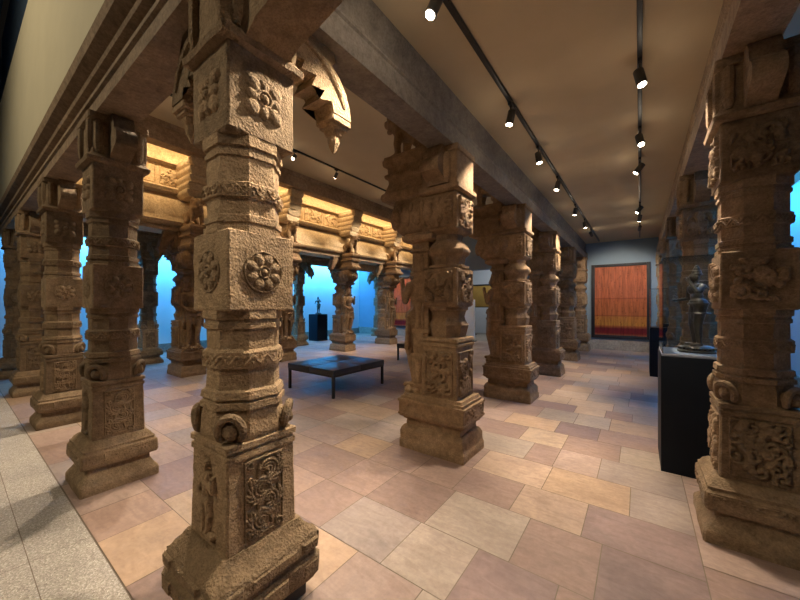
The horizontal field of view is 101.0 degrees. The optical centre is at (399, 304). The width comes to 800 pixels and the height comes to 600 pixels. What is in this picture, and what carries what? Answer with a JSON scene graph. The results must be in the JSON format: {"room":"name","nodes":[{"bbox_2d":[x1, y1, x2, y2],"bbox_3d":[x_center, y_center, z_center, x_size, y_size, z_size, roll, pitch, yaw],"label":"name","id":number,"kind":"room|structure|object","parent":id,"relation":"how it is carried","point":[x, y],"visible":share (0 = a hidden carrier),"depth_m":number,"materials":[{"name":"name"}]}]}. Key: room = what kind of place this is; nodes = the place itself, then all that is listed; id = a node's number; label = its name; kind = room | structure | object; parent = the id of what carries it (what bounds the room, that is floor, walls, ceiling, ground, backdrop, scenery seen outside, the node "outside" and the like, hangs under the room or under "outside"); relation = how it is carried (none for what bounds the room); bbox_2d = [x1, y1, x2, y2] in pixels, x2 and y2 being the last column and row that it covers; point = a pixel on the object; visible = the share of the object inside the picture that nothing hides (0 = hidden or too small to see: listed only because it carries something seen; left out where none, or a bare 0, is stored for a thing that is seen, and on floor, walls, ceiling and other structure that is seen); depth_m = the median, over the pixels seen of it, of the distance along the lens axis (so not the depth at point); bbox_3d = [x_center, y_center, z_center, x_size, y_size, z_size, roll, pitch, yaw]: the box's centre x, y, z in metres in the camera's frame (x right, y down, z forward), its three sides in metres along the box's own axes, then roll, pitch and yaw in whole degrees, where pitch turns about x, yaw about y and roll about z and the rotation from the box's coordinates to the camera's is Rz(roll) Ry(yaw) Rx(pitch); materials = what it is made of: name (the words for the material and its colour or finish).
{"room":"museum gallery","nodes":[
{"label":"museum gallery","id":0,"kind":"room"},
{"bbox_2d":[0,58,1,101],"bbox_3d":[-12.204,-2.400,5.745,0.100,7.800,7.150,0,0,36],"label":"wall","id":1,"kind":"structure","parent":0,"point":[0,58],"depth_m":8.42,"materials":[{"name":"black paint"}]},
{"bbox_2d":[0,0,2,15],"bbox_3d":[-5.996,-6.350,1.019,15.500,0.100,6.800,0,0,36],"label":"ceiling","id":2,"kind":"structure","parent":0,"point":[1,1],"depth_m":6.94,"materials":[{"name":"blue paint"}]},
{"bbox_2d":[2,0,27,94],"bbox_3d":[-5.053,-5.325,4.802,10.780,1.950,0.270,0,0,36],"label":"wall","id":3,"kind":"structure","parent":0,"point":[16,9],"depth_m":6.77,"materials":[{"name":"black paint"}]},
{"bbox_2d":[0,0,104,199],"bbox_3d":[-5.079,-3.235,4.765,10.780,2.230,0.360,0,0,36],"label":"wall","id":4,"kind":"structure","parent":0,"point":[52,33],"depth_m":4.27,"materials":[{"name":"beige paint"}]},
{"bbox_2d":[0,0,187,237],"bbox_3d":[-4.901,-1.840,4.568,10.700,0.560,0.330,0,0,36],"label":"beam","id":5,"kind":"structure","parent":4,"relation":"attached to","point":[125,65],"depth_m":2.54,"materials":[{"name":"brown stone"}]},
{"bbox_2d":[83,222,376,271],"bbox_3d":[-4.169,-1.845,11.743,0.250,0.570,12.000,0,0,36],"label":"trim","id":6,"kind":"structure","parent":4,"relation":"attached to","point":[146,237],"depth_m":12.29,"materials":[{"name":"brown stone"}]},
{"bbox_2d":[312,0,587,257],"bbox_3d":[2.763,-1.845,6.491,0.250,0.570,12.350,0,0,36],"label":"beam","id":7,"kind":"structure","parent":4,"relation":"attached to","point":[374,60],"depth_m":2.76,"materials":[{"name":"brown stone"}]},
{"bbox_2d":[0,392,130,599],"bbox_3d":[-7.708,1.500,2.236,11.296,0.001,6.552,0,0,36],"label":"floor","id":8,"kind":"structure","parent":0,"point":[47,522],"depth_m":2.12,"materials":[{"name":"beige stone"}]},
{"bbox_2d":[0,238,358,357],"bbox_3d":[-5.869,-0.315,12.762,0.100,3.630,12.350,0,0,36],"label":"wall","id":9,"kind":"structure","parent":0,"point":[322,286],"depth_m":10.61,"materials":[{"name":"paint"}]},
{"bbox_2d":[83,328,358,355],"bbox_3d":[-5.721,1.360,12.840,0.050,0.280,11.950,0,0,36],"label":"baseboard","id":10,"kind":"structure","parent":9,"relation":"attached to","point":[165,346],"depth_m":11.34,"materials":[{"name":"grey stone"}]},
{"bbox_2d":[138,115,392,222],"bbox_3d":[-1.743,-3.210,9.987,0.340,0.380,11.990,0,0,36],"label":"trim","id":11,"kind":"structure","parent":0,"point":[163,134],"depth_m":8.46,"materials":[{"name":"brown stone"}]},
{"bbox_2d":[149,85,492,208],"bbox_3d":[0.099,-3.450,8.643,7.000,0.100,12.000,0,0,36],"label":"ceiling","id":12,"kind":"structure","parent":0,"point":[361,152],"depth_m":7.22,"materials":[{"name":"beige paint"}]},
{"bbox_2d":[170,94,385,190],"bbox_3d":[-0.821,-3.383,9.249,0.036,0.036,11.000,0,0,36],"label":"track","id":13,"kind":"object","parent":12,"relation":"attached to","point":[299,152],"visible":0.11,"depth_m":8.13,"materials":[{"name":"black metal"}]},
{"bbox_2d":[291,150,296,159],"bbox_3d":[-2.310,-3.254,7.193,0.078,0.221,0.152,0,0,13],"label":"track spotlight","id":14,"kind":"object","parent":13,"relation":"hanging from","point":[294,156],"visible":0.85,"depth_m":7.17,"materials":[{"name":"black metal"}]},
{"bbox_2d":[0,333,799,599],"bbox_3d":[-1.118,1.560,7.734,15.500,0.121,23.200,0,0,36],"label":"floor","id":15,"kind":"structure","parent":0,"point":[433,560],"depth_m":2.57,"materials":[{"name":"stone"}]},
{"bbox_2d":[0,228,19,378],"bbox_3d":[-8.117,-0.030,6.998,0.760,3.060,0.534,0,0,36],"label":"stone pillar","id":16,"kind":"structure","parent":15,"relation":"on","point":[11,262],"depth_m":6.82,"materials":[{"name":"brown stone"}]},
{"bbox_2d":[8,210,44,397],"bbox_3d":[-6.288,-0.030,5.670,0.760,3.060,0.534,0,0,36],"label":"stone pillar","id":17,"kind":"structure","parent":15,"relation":"on","point":[25,380],"depth_m":5.51,"materials":[{"name":"brown stone"}]},
{"bbox_2d":[29,177,85,430],"bbox_3d":[-4.379,-0.030,4.283,0.760,3.060,0.534,0,0,36],"label":"stone pillar","id":18,"kind":"structure","parent":15,"relation":"on","point":[58,401],"depth_m":4.14,"materials":[{"name":"brown stone"}]},
{"bbox_2d":[65,109,159,499],"bbox_3d":[-2.517,-0.030,2.899,0.760,3.060,0.534,0,0,36],"label":"stone pillar","id":19,"kind":"structure","parent":15,"relation":"on","point":[113,446],"depth_m":2.76,"materials":[{"name":"brown stone"}]},
{"bbox_2d":[137,242,171,363],"bbox_3d":[-6.541,-0.030,8.572,1.075,3.060,1.075,0,0,-9],"label":"stone pillar","id":20,"kind":"structure","parent":15,"relation":"on","point":[149,258],"depth_m":8.43,"materials":[{"name":"brown stone"}]},
{"bbox_2d":[152,256,161,264],"bbox_3d":[-6.056,-1.095,8.219,0.164,0.210,0.164,0,0,36],"label":"pendant","id":21,"kind":"object","parent":20,"relation":"attached to","point":[156,258],"depth_m":8.18,"materials":[{"name":"brown stone"}]},
{"bbox_2d":[155,155,206,377],"bbox_3d":[-4.507,-0.760,7.094,1.151,4.520,1.083,0,0,36],"label":"pillar","id":22,"kind":"structure","parent":15,"relation":"on","point":[184,353],"depth_m":6.93,"materials":[{"name":"red stone"}]},
{"bbox_2d":[155,246,166,256],"bbox_3d":[-4.975,-1.095,6.865,0.164,0.210,0.164,0,0,36],"label":"pendant","id":23,"kind":"object","parent":22,"relation":"attached to","point":[160,249],"depth_m":6.83,"materials":[{"name":"brown stone"}]},
{"bbox_2d":[162,0,350,599],"bbox_3d":[-0.789,-0.030,1.684,1.075,3.060,1.051,0,0,-9],"label":"stone pillar","id":24,"kind":"structure","parent":15,"relation":"on","point":[240,62],"depth_m":1.53,"materials":[{"name":"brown stone"}]},
{"bbox_2d":[172,99,193,143],"bbox_3d":[-1.273,-1.095,2.025,0.164,0.210,0.164,0,0,36],"label":"pendant","id":25,"kind":"object","parent":24,"relation":"attached to","point":[182,109],"depth_m":1.97,"materials":[{"name":"brown stone"}]},
{"bbox_2d":[316,112,350,153],"bbox_3d":[-0.435,-1.095,2.158,0.164,0.210,0.164,0,0,36],"label":"pendant","id":26,"kind":"object","parent":24,"relation":"attached to","point":[333,125],"depth_m":2.12,"materials":[{"name":"brown stone"}]},
{"bbox_2d":[279,188,303,361],"bbox_3d":[-3.131,-0.760,8.987,1.151,4.520,1.083,0,0,36],"label":"pillar","id":27,"kind":"structure","parent":15,"relation":"on","point":[292,200],"depth_m":8.80,"materials":[{"name":"red stone"}]},
{"bbox_2d":[292,262,313,345],"bbox_3d":[-3.796,-0.030,12.350,1.075,3.060,1.075,0,0,-9],"label":"stone pillar","id":28,"kind":"structure","parent":15,"relation":"on","point":[298,330],"depth_m":12.20,"materials":[{"name":"brown stone"}]},
{"bbox_2d":[309,314,327,340],"bbox_3d":[-3.468,0.943,13.984,0.550,1.114,0.550,0,0,36],"label":"plinth","id":29,"kind":"object","parent":15,"relation":"on","point":[318,323],"visible":0.94,"depth_m":13.78,"materials":[{"name":"black paint"}]},
{"bbox_2d":[315,297,320,313],"bbox_3d":[-3.467,0.013,13.984,0.284,0.747,0.268,0,0,-5],"label":"bronze statue","id":30,"kind":"object","parent":29,"relation":"on","point":[318,300],"visible":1,"depth_m":13.95,"materials":[{"name":"brown metal"}]},
{"bbox_2d":[288,354,383,398],"bbox_3d":[-1.163,1.272,6.123,1.194,0.455,1.294,0,0,36],"label":"bench","id":31,"kind":"object","parent":15,"relation":"on","point":[334,366],"visible":1,"depth_m":5.87,"materials":[{"name":"black leather"}]},
{"bbox_2d":[327,209,362,351],"bbox_3d":[-1.762,-0.760,10.872,1.151,4.520,1.083,0,0,36],"label":"pillar","id":32,"kind":"structure","parent":15,"relation":"on","point":[345,267],"depth_m":10.72,"materials":[{"name":"red stone"}]},
{"bbox_2d":[367,272,380,335],"bbox_3d":[-1.057,-0.030,16.120,1.075,3.060,1.075,0,0,-9],"label":"stone pillar","id":33,"kind":"structure","parent":15,"relation":"on","point":[372,277],"depth_m":15.97,"materials":[{"name":"brown stone"}]},
{"bbox_2d":[374,225,402,344],"bbox_3d":[-0.392,-0.760,12.757,1.151,4.520,1.083,0,0,36],"label":"pillar","id":34,"kind":"structure","parent":15,"relation":"on","point":[387,274],"depth_m":12.61,"materials":[{"name":"red stone"}]},
{"bbox_2d":[397,342,404,359],"bbox_3d":[0.771,1.272,9.143,1.194,0.455,1.294,0,0,36],"label":"bench","id":35,"kind":"object","parent":15,"relation":"on","point":[399,345],"visible":0.16,"depth_m":8.96,"materials":[{"name":"black wood"}]},
{"bbox_2d":[381,118,484,464],"bbox_3d":[0.288,-0.363,3.611,1.151,3.726,0.724,0,0,36],"label":"pillar","id":36,"kind":"structure","parent":15,"relation":"on","point":[430,192],"depth_m":3.33,"materials":[{"name":"red stone"}]},
{"bbox_2d":[465,300,475,341],"bbox_3d":[2.867,0.640,13.677,0.540,1.720,0.300,0,0,36],"label":"information panel","id":37,"kind":"object","parent":15,"relation":"on","point":[470,313],"visible":0.45,"depth_m":13.58,"materials":[{"name":"paint"}]},
{"bbox_2d":[473,284,490,334],"bbox_3d":[4.396,0.240,16.089,1.900,2.520,0.400,0,0,36],"label":"screen","id":38,"kind":"object","parent":15,"relation":"on","point":[478,296],"visible":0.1,"depth_m":16.38,"materials":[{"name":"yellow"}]},
{"bbox_2d":[469,182,538,403],"bbox_3d":[1.663,-0.363,5.504,1.151,3.726,0.724,0,0,36],"label":"pillar","id":39,"kind":"structure","parent":15,"relation":"on","point":[503,233],"depth_m":5.24,"materials":[{"name":"red stone"}]},
{"bbox_2d":[525,226,564,376],"bbox_3d":[3.033,-0.363,7.389,1.151,3.726,0.724,0,0,36],"label":"pillar","id":40,"kind":"structure","parent":15,"relation":"on","point":[547,353],"depth_m":7.08,"materials":[{"name":"red stone"}]},
{"bbox_2d":[555,246,580,361],"bbox_3d":[4.402,-0.363,9.274,1.151,3.726,0.724,0,0,36],"label":"pillar","id":41,"kind":"structure","parent":15,"relation":"on","point":[567,273],"depth_m":8.93,"materials":[{"name":"red stone"}]},
{"bbox_2d":[561,247,590,351],"bbox_3d":[5.772,-0.363,11.159,1.151,3.726,0.724,0,0,36],"label":"pillar","id":42,"kind":"structure","parent":15,"relation":"on","point":[580,280],"depth_m":10.79,"materials":[{"name":"red stone"}]},
{"bbox_2d":[655,252,660,325],"bbox_3d":[7.824,-0.030,9.668,0.646,3.060,0.760,0,0,36],"label":"stone pillar","id":43,"kind":"structure","parent":15,"relation":"on","point":[657,253],"depth_m":9.67,"materials":[{"name":"brown stone"}]},
{"bbox_2d":[649,326,667,376],"bbox_3d":[5.662,0.988,7.011,0.580,1.024,0.600,0,0,36],"label":"plinth","id":44,"kind":"object","parent":15,"relation":"on","point":[654,330],"visible":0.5,"depth_m":6.89,"materials":[{"name":"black paint"}]},
{"bbox_2d":[650,288,667,327],"bbox_3d":[5.662,0.062,7.011,0.560,0.825,0.580,0,0,36],"label":"glass case","id":45,"kind":"object","parent":44,"relation":"on","point":[650,288],"visible":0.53,"depth_m":7.14,"materials":[{"name":"clear glass"}]},
{"bbox_2d":[657,308,668,326],"bbox_3d":[5.609,0.264,7.025,0.220,0.408,0.198,0,0,36],"label":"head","id":46,"kind":"object","parent":44,"relation":"on","point":[665,310],"visible":0.5,"depth_m":6.96},
{"bbox_2d":[659,238,668,323],"bbox_3d":[6.454,-0.030,7.783,0.646,3.060,0.760,0,0,36],"label":"stone pillar","id":47,"kind":"structure","parent":15,"relation":"on","point":[662,246],"depth_m":7.75,"materials":[{"name":"brown stone"}]},
{"bbox_2d":[665,215,681,346],"bbox_3d":[5.084,-0.030,5.898,0.646,3.060,0.760,0,0,36],"label":"stone pillar","id":48,"kind":"structure","parent":15,"relation":"on","point":[673,249],"depth_m":5.86,"materials":[{"name":"brown stone"}]},
{"bbox_2d":[658,347,716,478],"bbox_3d":[2.818,0.968,3.033,0.685,1.064,0.620,0,0,36],"label":"plinth","id":49,"kind":"object","parent":15,"relation":"on","point":[684,403],"visible":0.51,"depth_m":2.90,"materials":[{"name":"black paint"}]},
{"bbox_2d":[659,254,714,356],"bbox_3d":[2.818,0.003,3.033,0.665,0.865,0.600,0,0,36],"label":"glass case","id":50,"kind":"object","parent":49,"relation":"on","point":[694,258],"visible":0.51,"depth_m":3.10,"materials":[{"name":"clear glass"}]},
{"bbox_2d":[672,265,716,353],"bbox_3d":[2.758,0.032,3.071,0.290,0.808,0.307,0,0,5],"label":"bronze statue","id":51,"kind":"object","parent":49,"relation":"on","point":[698,306],"visible":1,"depth_m":3.01,"materials":[{"name":"brown metal"}]},
{"bbox_2d":[675,170,717,346],"bbox_3d":[3.715,-0.030,4.013,0.646,3.060,0.760,0,0,36],"label":"stone pillar","id":52,"kind":"structure","parent":15,"relation":"on","point":[697,209],"depth_m":3.92,"materials":[{"name":"brown stone"}]},
{"bbox_2d":[693,34,799,570],"bbox_3d":[2.340,-0.030,2.120,0.646,3.060,0.760,0,0,36],"label":"stone pillar","id":53,"kind":"structure","parent":15,"relation":"on","point":[747,502],"depth_m":2.01,"materials":[{"name":"brown stone"}]},
{"bbox_2d":[473,270,491,332],"bbox_3d":[5.918,-0.500,16.652,6.000,4.000,0.100,0,0,36],"label":"wall","id":54,"kind":"structure","parent":0,"point":[482,276],"depth_m":17.71,"materials":[{"name":"paint"}]},
{"bbox_2d":[359,236,717,341],"bbox_3d":[3.670,-1.000,13.557,14.600,5.000,0.150,0,0,36],"label":"wall","id":55,"kind":"structure","parent":0,"point":[644,249],"depth_m":11.24,"materials":[{"name":"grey paint"}]},
{"bbox_2d":[76,143,412,270],"bbox_3d":[-2.417,-2.480,10.514,0.650,1.840,12.170,0,0,36],"label":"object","id":56,"kind":"structure","parent":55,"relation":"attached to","point":[317,231],"depth_m":9.72,"materials":[{"name":"stone"}]},
{"bbox_2d":[358,327,404,335],"bbox_3d":[0.172,1.330,15.975,5.900,0.340,0.050,0,0,36],"label":"baseboard","id":57,"kind":"structure","parent":55,"relation":"attached to","point":[401,332],"depth_m":17.23,"materials":[{"name":"grey stone"}]},
{"bbox_2d":[394,276,410,327],"bbox_3d":[0.005,-0.130,16.084,1.620,2.460,0.070,0,0,36],"label":"textile","id":58,"kind":"object","parent":55,"relation":"attached to","point":[401,309],"visible":0.34,"depth_m":16.08,"materials":[{"name":"orange fabric"}]},
{"bbox_2d":[588,339,648,352],"bbox_3d":[7.049,1.330,10.978,5.900,0.340,0.050,0,0,36],"label":"baseboard","id":59,"kind":"structure","parent":55,"relation":"attached to","point":[619,345],"depth_m":10.82,"materials":[{"name":"grey stone"}]},
{"bbox_2d":[591,262,650,339],"bbox_3d":[7.221,-0.130,10.841,1.620,2.460,0.070,0,0,36],"label":"textile","id":60,"kind":"object","parent":55,"relation":"attached to","point":[620,293],"visible":1,"depth_m":10.82,"materials":[{"name":"orange fabric"}]},
{"bbox_2d":[656,0,799,251],"bbox_3d":[4.482,-1.845,5.242,0.250,0.570,12.350,0,0,36],"label":"beam","id":61,"kind":"structure","parent":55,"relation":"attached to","point":[741,23],"depth_m":2.02,"materials":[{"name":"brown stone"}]},
{"bbox_2d":[372,0,799,243],"bbox_3d":[3.778,-2.160,4.579,3.770,0.080,14.250,0,0,36],"label":"ceiling","id":62,"kind":"structure","parent":0,"point":[568,67],"depth_m":3.16,"materials":[{"name":"beige paint"}]},
{"bbox_2d":[443,0,599,240],"bbox_3d":[2.653,-2.103,5.489,0.036,0.036,13.200,0,0,36],"label":"track","id":63,"kind":"object","parent":62,"relation":"attached to","point":[449,5],"visible":0.92,"depth_m":3.07,"materials":[{"name":"black metal"}]},
{"bbox_2d":[425,0,442,20],"bbox_3d":[0.221,-1.971,2.145,0.127,0.228,0.078,0,0,-28],"label":"track spotlight","id":64,"kind":"object","parent":63,"relation":"hanging from","point":[433,7],"visible":1,"depth_m":2.12,"materials":[{"name":"black metal"}]},
{"bbox_2d":[505,101,515,126],"bbox_3d":[1.146,-1.971,3.418,0.104,0.228,0.085,0,0,-17],"label":"track spotlight","id":65,"kind":"object","parent":63,"relation":"hanging from","point":[511,113],"visible":1,"depth_m":3.39,"materials":[{"name":"black metal"}]},
{"bbox_2d":[535,145,542,163],"bbox_3d":[1.825,-1.971,4.346,0.088,0.227,0.100,0,0,-3],"label":"track spotlight","id":66,"kind":"object","parent":63,"relation":"hanging from","point":[538,156],"visible":1,"depth_m":4.32,"materials":[{"name":"black metal"}]},
{"bbox_2d":[554,176,560,190],"bbox_3d":[2.562,-1.971,5.367,0.111,0.228,0.081,0,0,-20],"label":"track spotlight","id":67,"kind":"object","parent":63,"relation":"hanging from","point":[557,184],"visible":1,"depth_m":5.34,"materials":[{"name":"black metal"}]},
{"bbox_2d":[573,204,577,215],"bbox_3d":[3.634,-1.972,6.842,0.091,0.227,0.096,0,0,-8],"label":"track spotlight","id":68,"kind":"object","parent":63,"relation":"hanging from","point":[575,210],"visible":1,"depth_m":6.82,"materials":[{"name":"black metal"}]},
{"bbox_2d":[637,0,642,237],"bbox_3d":[3.527,-2.103,4.854,0.036,0.036,13.200,0,0,36],"label":"track","id":69,"kind":"object","parent":62,"relation":"attached to","point":[639,2],"visible":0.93,"depth_m":2.73,"materials":[{"name":"black metal"}]},
{"bbox_2d":[633,157,644,174],"bbox_3d":[3.403,-1.972,4.697,0.142,0.225,0.100,0,0,36],"label":"track spotlight","id":70,"kind":"object","parent":69,"relation":"hanging from","point":[640,166],"visible":1,"depth_m":4.67,"materials":[{"name":"black metal"}]},
{"bbox_2d":[635,202,643,213],"bbox_3d":[4.872,-1.973,6.719,0.142,0.225,0.101,0,0,36],"label":"track spotlight","id":71,"kind":"object","parent":69,"relation":"hanging from","point":[640,208],"visible":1,"depth_m":6.69,"materials":[{"name":"black metal"}]},
{"bbox_2d":[637,212,641,221],"bbox_3d":[5.349,-1.971,7.366,0.079,0.228,0.115,0,0,4],"label":"track spotlight","id":72,"kind":"object","parent":69,"relation":"hanging from","point":[639,218],"visible":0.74,"depth_m":7.35,"materials":[{"name":"black metal"}]},
{"bbox_2d":[635,126,644,146],"bbox_3d":[2.820,-1.971,3.878,0.078,0.228,0.128,0,0,11],"label":"track spotlight","id":73,"kind":"object","parent":69,"relation":"hanging from","point":[639,138],"visible":1,"depth_m":3.85,"materials":[{"name":"black metal"}]},
{"bbox_2d":[633,57,647,87],"bbox_3d":[2.046,-1.971,2.812,0.086,0.228,0.109,0,0,-2],"label":"track spotlight","id":74,"kind":"object","parent":69,"relation":"hanging from","point":[639,75],"visible":1,"depth_m":2.79,"materials":[{"name":"black metal"}]},
{"bbox_2d":[790,180,799,376],"bbox_3d":[5.303,-0.315,3.471,0.100,3.630,14.250,0,0,36],"label":"wall","id":75,"kind":"structure","parent":0,"point":[795,195],"depth_m":5.72,"materials":[{"name":"paint"}]},
{"bbox_2d":[794,376,799,387],"bbox_3d":[5.228,1.360,3.495,0.050,0.280,14.200,0,0,36],"label":"baseboard","id":76,"kind":"structure","parent":75,"relation":"attached to","point":[797,377],"depth_m":5.55,"materials":[{"name":"grey stone"}]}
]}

